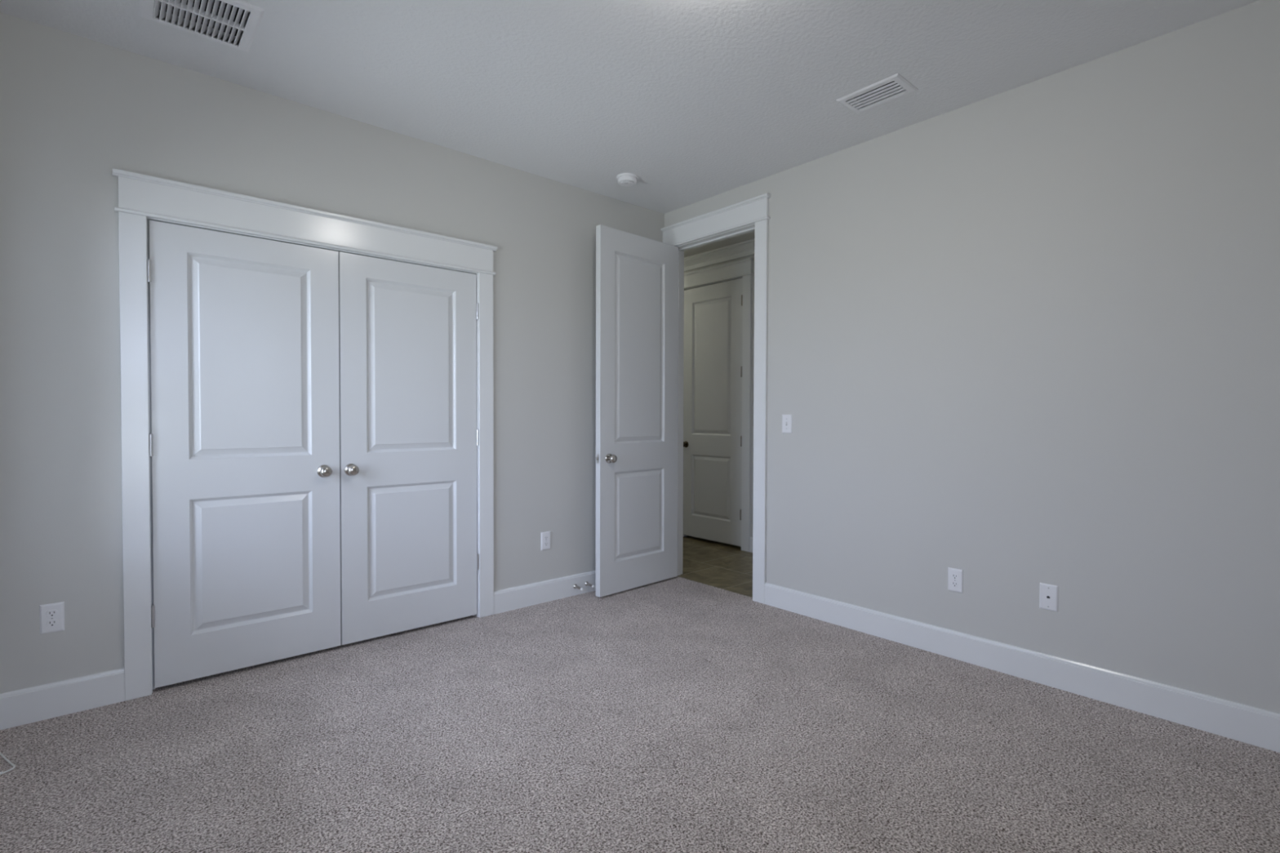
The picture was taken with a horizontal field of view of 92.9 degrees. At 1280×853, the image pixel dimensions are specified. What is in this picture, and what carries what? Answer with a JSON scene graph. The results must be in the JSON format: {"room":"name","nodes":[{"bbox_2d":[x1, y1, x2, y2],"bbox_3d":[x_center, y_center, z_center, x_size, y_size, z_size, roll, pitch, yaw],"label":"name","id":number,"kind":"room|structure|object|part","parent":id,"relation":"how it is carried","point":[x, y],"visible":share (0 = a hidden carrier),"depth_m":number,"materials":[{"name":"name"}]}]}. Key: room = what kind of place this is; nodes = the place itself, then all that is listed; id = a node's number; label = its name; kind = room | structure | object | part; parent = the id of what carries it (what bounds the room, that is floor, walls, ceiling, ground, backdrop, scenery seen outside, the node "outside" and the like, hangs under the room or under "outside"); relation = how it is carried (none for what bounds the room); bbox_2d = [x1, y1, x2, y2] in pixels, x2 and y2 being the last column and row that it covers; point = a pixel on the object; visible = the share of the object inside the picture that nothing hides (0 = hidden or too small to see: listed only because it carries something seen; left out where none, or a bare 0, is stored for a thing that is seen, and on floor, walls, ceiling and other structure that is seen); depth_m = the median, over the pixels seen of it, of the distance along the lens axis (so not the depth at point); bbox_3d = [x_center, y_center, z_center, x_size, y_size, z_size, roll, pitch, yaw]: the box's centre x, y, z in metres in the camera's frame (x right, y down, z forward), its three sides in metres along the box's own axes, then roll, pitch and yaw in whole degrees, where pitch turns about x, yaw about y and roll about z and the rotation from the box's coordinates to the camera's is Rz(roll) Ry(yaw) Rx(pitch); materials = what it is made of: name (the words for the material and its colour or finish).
{"room":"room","nodes":[
{"label":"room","id":0,"kind":"room"},
{"bbox_2d":[0,12,664,693],"bbox_3d":[-1.188,-0.224,3.513,3.770,2.740,0.115,-1,1,-41],"label":"wall","id":1,"kind":"structure","parent":0,"point":[74,109],"depth_m":2.57,"materials":[{"name":"paint"}]},
{"bbox_2d":[39,601,64,634],"bbox_3d":[-2.349,0.765,2.433,0.072,0.116,0.008,-1,1,-41],"label":"wall outlet","id":2,"kind":"object","parent":1,"relation":"attached to","point":[51,615],"visible":1,"depth_m":2.43,"materials":[{"name":"white plastic"}]},
{"bbox_2d":[45,609,57,617],"bbox_3d":[-2.347,0.746,2.431,0.034,0.028,0.002,-1,1,-41],"label":"receptacle","id":3,"kind":"object","parent":2,"relation":"attached to","point":[49,613],"depth_m":2.43,"materials":[{"name":"white plastic"}]},
{"bbox_2d":[46,618,57,626],"bbox_3d":[-2.347,0.785,2.431,0.034,0.028,0.002,-1,1,-41],"label":"receptacle","id":4,"kind":"object","parent":2,"relation":"attached to","point":[50,622],"depth_m":2.43,"materials":[{"name":"white plastic"}]},
{"bbox_2d":[0,667,124,729],"bbox_3d":[-2.331,1.094,2.450,0.392,0.137,0.016,-1,1,-41],"label":"baseboard","id":5,"kind":"structure","parent":1,"relation":"attached to","point":[20,707],"depth_m":2.44,"materials":[{"name":"white wood"}]},
{"bbox_2d":[146,220,341,688],"bbox_3d":[-1.821,0.123,2.867,0.764,2.026,0.099,-1,1,-41],"label":"door","id":6,"kind":"structure","parent":1,"relation":"in","point":[244,437],"depth_m":2.85,"materials":[{"name":"white paint"}]},
{"bbox_3d":[-1.579,0.226,3.058,0.055,0.055,0.064,-1,1,-41],"label":"knob","id":7,"kind":"part","parent":6,"relation":"part of","materials":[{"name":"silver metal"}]},
{"bbox_2d":[112,168,497,701],"bbox_3d":[-1.567,0.039,3.160,1.749,2.225,0.153,-1,1,-41],"label":"door frame","id":8,"kind":"structure","parent":1,"relation":"attached to","point":[142,198],"depth_m":2.67,"materials":[{"name":"white wood"}]},
{"bbox_3d":[-2.146,0.132,2.591,0.090,2.057,0.019,-1,1,-41],"label":"casing","id":9,"kind":"part","parent":8,"relation":"part of","materials":[{"name":"white wood"}]},
{"bbox_3d":[-1.527,-1.062,3.097,1.749,0.022,0.038,-1,1,-41],"label":"cap moulding","id":10,"kind":"part","parent":8,"relation":"part of","materials":[{"name":"white wood"}]},
{"bbox_3d":[-1.530,-0.912,3.103,1.739,0.015,0.029,-1,1,-41],"label":"bead moulding","id":11,"kind":"part","parent":8,"relation":"part of","materials":[{"name":"white wood"}]},
{"bbox_3d":[-0.926,0.116,3.660,0.092,2.057,0.019,-1,1,-41],"label":"casing","id":12,"kind":"part","parent":8,"relation":"part of","materials":[{"name":"white wood"}]},
{"bbox_2d":[338,251,479,644],"bbox_3d":[-1.242,0.115,3.374,0.765,2.026,0.099,-1,1,-41],"label":"door","id":13,"kind":"structure","parent":1,"relation":"in","point":[409,434],"depth_m":3.35,"materials":[{"name":"white paint"}]},
{"bbox_3d":[-1.483,0.225,3.142,0.055,0.055,0.064,-1,1,-41],"label":"knob","id":14,"kind":"part","parent":13,"relation":"part of","materials":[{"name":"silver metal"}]},
{"bbox_2d":[493,570,595,614],"bbox_3d":[-0.363,1.068,4.175,1.416,0.137,0.016,-1,1,-41],"label":"baseboard","id":15,"kind":"structure","parent":1,"relation":"attached to","point":[534,593],"depth_m":3.93,"materials":[{"name":"white wood"}]},
{"bbox_2d":[541,531,550,550],"bbox_3d":[-0.611,0.743,3.957,0.072,0.116,0.008,-1,1,-41],"label":"wall outlet","id":16,"kind":"object","parent":1,"relation":"attached to","point":[545,536],"visible":1,"depth_m":3.95,"materials":[{"name":"white plastic"}]},
{"bbox_2d":[573,583,583,591],"bbox_3d":[-0.408,1.076,4.068,0.030,0.030,0.086,-1,1,-41],"label":"door stop","id":17,"kind":"object","parent":1,"relation":"attached to","point":[575,586],"visible":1,"depth_m":4.08,"materials":[{"name":"grey metal"}]},
{"bbox_2d":[584,581,595,587],"bbox_3d":[-0.337,1.074,4.131,0.030,0.030,0.086,-1,1,-41],"label":"door stop","id":18,"kind":"object","parent":1,"relation":"attached to","point":[586,584],"visible":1,"depth_m":4.13,"materials":[{"name":"grey metal"}]},
{"bbox_2d":[0,0,1259,257],"bbox_3d":[-0.152,-1.593,3.070,4.770,0.020,6.475,-1,1,-41],"label":"ceiling","id":19,"kind":"structure","parent":0,"point":[698,100],"depth_m":2.65,"materials":[{"name":"paint"}]},
{"bbox_2d":[137,0,265,52],"bbox_3d":[-1.669,-1.651,2.314,0.359,0.174,0.360,-1,1,-41],"label":"ceiling vent","id":20,"kind":"object","parent":19,"relation":"in","point":[227,18],"visible":0.97,"depth_m":2.35,"materials":[{"name":"white metal"}]},
{"bbox_2d":[616,173,638,186],"bbox_3d":[-0.081,-1.574,3.907,0.138,0.048,0.138,-1,1,-41],"label":"smoke detector","id":21,"kind":"object","parent":19,"relation":"attached to","point":[627,180],"visible":1,"depth_m":3.87,"materials":[{"name":"white plastic"}]},
{"bbox_2d":[835,73,918,114],"bbox_3d":[1.125,-1.656,2.893,0.202,0.170,0.306,-1,1,-41],"label":"ceiling vent","id":22,"kind":"object","parent":19,"relation":"in","point":[896,83],"visible":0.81,"depth_m":2.89,"materials":[{"name":"white metal"}]},
{"bbox_2d":[0,535,1279,852],"bbox_3d":[-0.122,1.181,3.153,4.870,0.050,6.475,-1,1,-41],"label":"floor","id":23,"kind":"structure","parent":0,"point":[677,714],"depth_m":2.18,"materials":[{"name":"beige carpet"}]},
{"bbox_2d":[0,751,15,774],"bbox_3d":[-2.267,1.117,2.170,0.391,0.101,0.058,1,1,45],"label":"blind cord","id":24,"kind":"object","parent":23,"relation":"on","point":[1,753],"visible":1,"depth_m":2.10,"materials":[{"name":"white plastic"}]},
{"bbox_2d":[688,535,741,546],"bbox_3d":[0.872,-0.233,5.708,0.019,2.790,3.900,-1,1,-41],"label":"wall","id":25,"kind":"structure","parent":0,"point":[689,535],"depth_m":5.88,"materials":[{"name":"grey paint"}]},
{"bbox_2d":[684,254,754,537],"bbox_3d":[0.827,-0.258,5.668,0.100,2.740,3.900,-1,1,-41],"label":"wall","id":26,"kind":"structure","parent":0,"point":[751,256],"depth_m":5.40,"materials":[{"name":"paint"}]},
{"bbox_2d":[683,278,742,546],"bbox_3d":[0.663,-0.130,5.761,0.104,2.418,0.767,-1,1,-41],"label":"door","id":27,"kind":"structure","parent":26,"relation":"in","point":[713,340],"depth_m":5.75,"materials":[{"name":"white paint"}]},
{"bbox_2d":[683,257,753,551],"bbox_3d":[0.690,-0.192,5.789,0.128,2.604,0.993,-1,1,-41],"label":"door frame","id":28,"kind":"structure","parent":26,"relation":"attached to","point":[742,268],"depth_m":5.44,"materials":[{"name":"white wood"}]},
{"bbox_3d":[0.659,-1.482,5.736,0.038,0.022,0.993,-1,1,-41],"label":"cap moulding","id":29,"kind":"part","parent":28,"relation":"part of","materials":[{"name":"white wood"}]},
{"bbox_3d":[0.662,-1.357,5.741,0.029,0.015,0.989,-1,1,-41],"label":"bead moulding","id":30,"kind":"part","parent":28,"relation":"part of","materials":[{"name":"white wood"}]},
{"bbox_3d":[0.950,-0.113,5.439,0.019,2.460,0.092,-1,1,-41],"label":"casing","id":31,"kind":"part","parent":28,"relation":"part of","materials":[{"name":"white wood"}]},
{"bbox_2d":[684,238,755,271],"bbox_3d":[0.759,-1.571,5.581,0.090,0.110,3.900,-1,1,-41],"label":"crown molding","id":32,"kind":"structure","parent":26,"relation":"attached to","point":[744,249],"depth_m":5.60,"materials":[{"name":"white wood"}]},
{"bbox_2d":[749,536,752,552],"bbox_3d":[1.523,1.062,4.805,0.016,0.137,1.645,-1,1,-41],"label":"baseboard","id":33,"kind":"structure","parent":26,"relation":"attached to","point":[751,537],"depth_m":5.41,"materials":[{"name":"white wood"}]},
{"bbox_2d":[664,0,1279,713],"bbox_3d":[1.601,-0.209,3.105,0.115,2.740,4.175,-1,1,-41],"label":"wall","id":34,"kind":"structure","parent":0,"point":[1020,339],"depth_m":2.71,"materials":[{"name":"paint"}]},
{"bbox_2d":[595,224,678,597],"bbox_3d":[0.004,-0.100,4.286,0.808,2.444,0.172,-1,1,-44],"label":"door","id":35,"kind":"structure","parent":34,"relation":"in","point":[637,277],"depth_m":4.22,"materials":[{"name":"white paint"}]},
{"bbox_3d":[-0.185,0.212,4.031,0.055,0.055,0.064,-1,1,-44],"label":"knob","id":36,"kind":"part","parent":35,"relation":"part of","materials":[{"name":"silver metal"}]},
{"bbox_2d":[660,192,770,604],"bbox_3d":[0.534,-0.175,4.294,0.153,2.623,0.980,-1,1,-41],"label":"door frame","id":37,"kind":"structure","parent":34,"relation":"attached to","point":[751,215],"depth_m":3.96,"materials":[{"name":"white wood"}]},
{"bbox_3d":[0.494,-1.474,4.232,0.038,0.022,0.980,-1,1,-41],"label":"cap moulding","id":38,"kind":"part","parent":37,"relation":"part of","materials":[{"name":"white wood"}]},
{"bbox_3d":[0.496,-1.337,4.239,0.029,0.015,0.978,-1,1,-41],"label":"bead moulding","id":39,"kind":"part","parent":37,"relation":"part of","materials":[{"name":"white wood"}]},
{"bbox_3d":[0.779,-0.090,3.943,0.019,2.466,0.096,-1,1,-41],"label":"casing","id":40,"kind":"part","parent":37,"relation":"part of","materials":[{"name":"white wood"}]},
{"bbox_2d":[782,414,791,433],"bbox_3d":[0.911,-0.016,3.793,0.019,0.117,0.072,-1,1,-41],"label":"light switch","id":41,"kind":"object","parent":34,"relation":"attached to","point":[786,419],"visible":1,"depth_m":3.79,"materials":[{"name":"white plastic"}]},
{"bbox_2d":[947,567,963,593],"bbox_3d":[1.579,0.770,3.051,0.008,0.116,0.072,-1,1,-41],"label":"wall outlet","id":42,"kind":"object","parent":34,"relation":"attached to","point":[955,576],"visible":1,"depth_m":3.05,"materials":[{"name":"white plastic"}]},
{"bbox_2d":[951,581,958,586],"bbox_3d":[1.577,0.789,3.050,0.002,0.028,0.034,-1,1,-41],"label":"receptacle","id":43,"kind":"object","parent":42,"relation":"attached to","point":[953,584],"depth_m":3.05,"materials":[{"name":"white plastic"}]},
{"bbox_2d":[951,573,958,579],"bbox_3d":[1.577,0.750,3.049,0.002,0.028,0.034,-1,1,-41],"label":"receptacle","id":44,"kind":"object","parent":42,"relation":"attached to","point":[953,575],"depth_m":3.05,"materials":[{"name":"white plastic"}]},
{"bbox_2d":[764,582,1279,752],"bbox_3d":[1.828,1.099,2.766,0.016,0.137,3.094,-1,1,-41],"label":"baseboard","id":45,"kind":"structure","parent":34,"relation":"attached to","point":[1260,727],"depth_m":2.71,"materials":[{"name":"white wood"}]},
{"bbox_2d":[1039,582,1057,612],"bbox_3d":[1.844,0.771,2.749,0.008,0.116,0.072,-1,1,-41],"label":"jack plate","id":46,"kind":"object","parent":34,"relation":"attached to","point":[1048,593],"visible":1,"depth_m":2.75,"materials":[{"name":"white plastic"}]}
]}

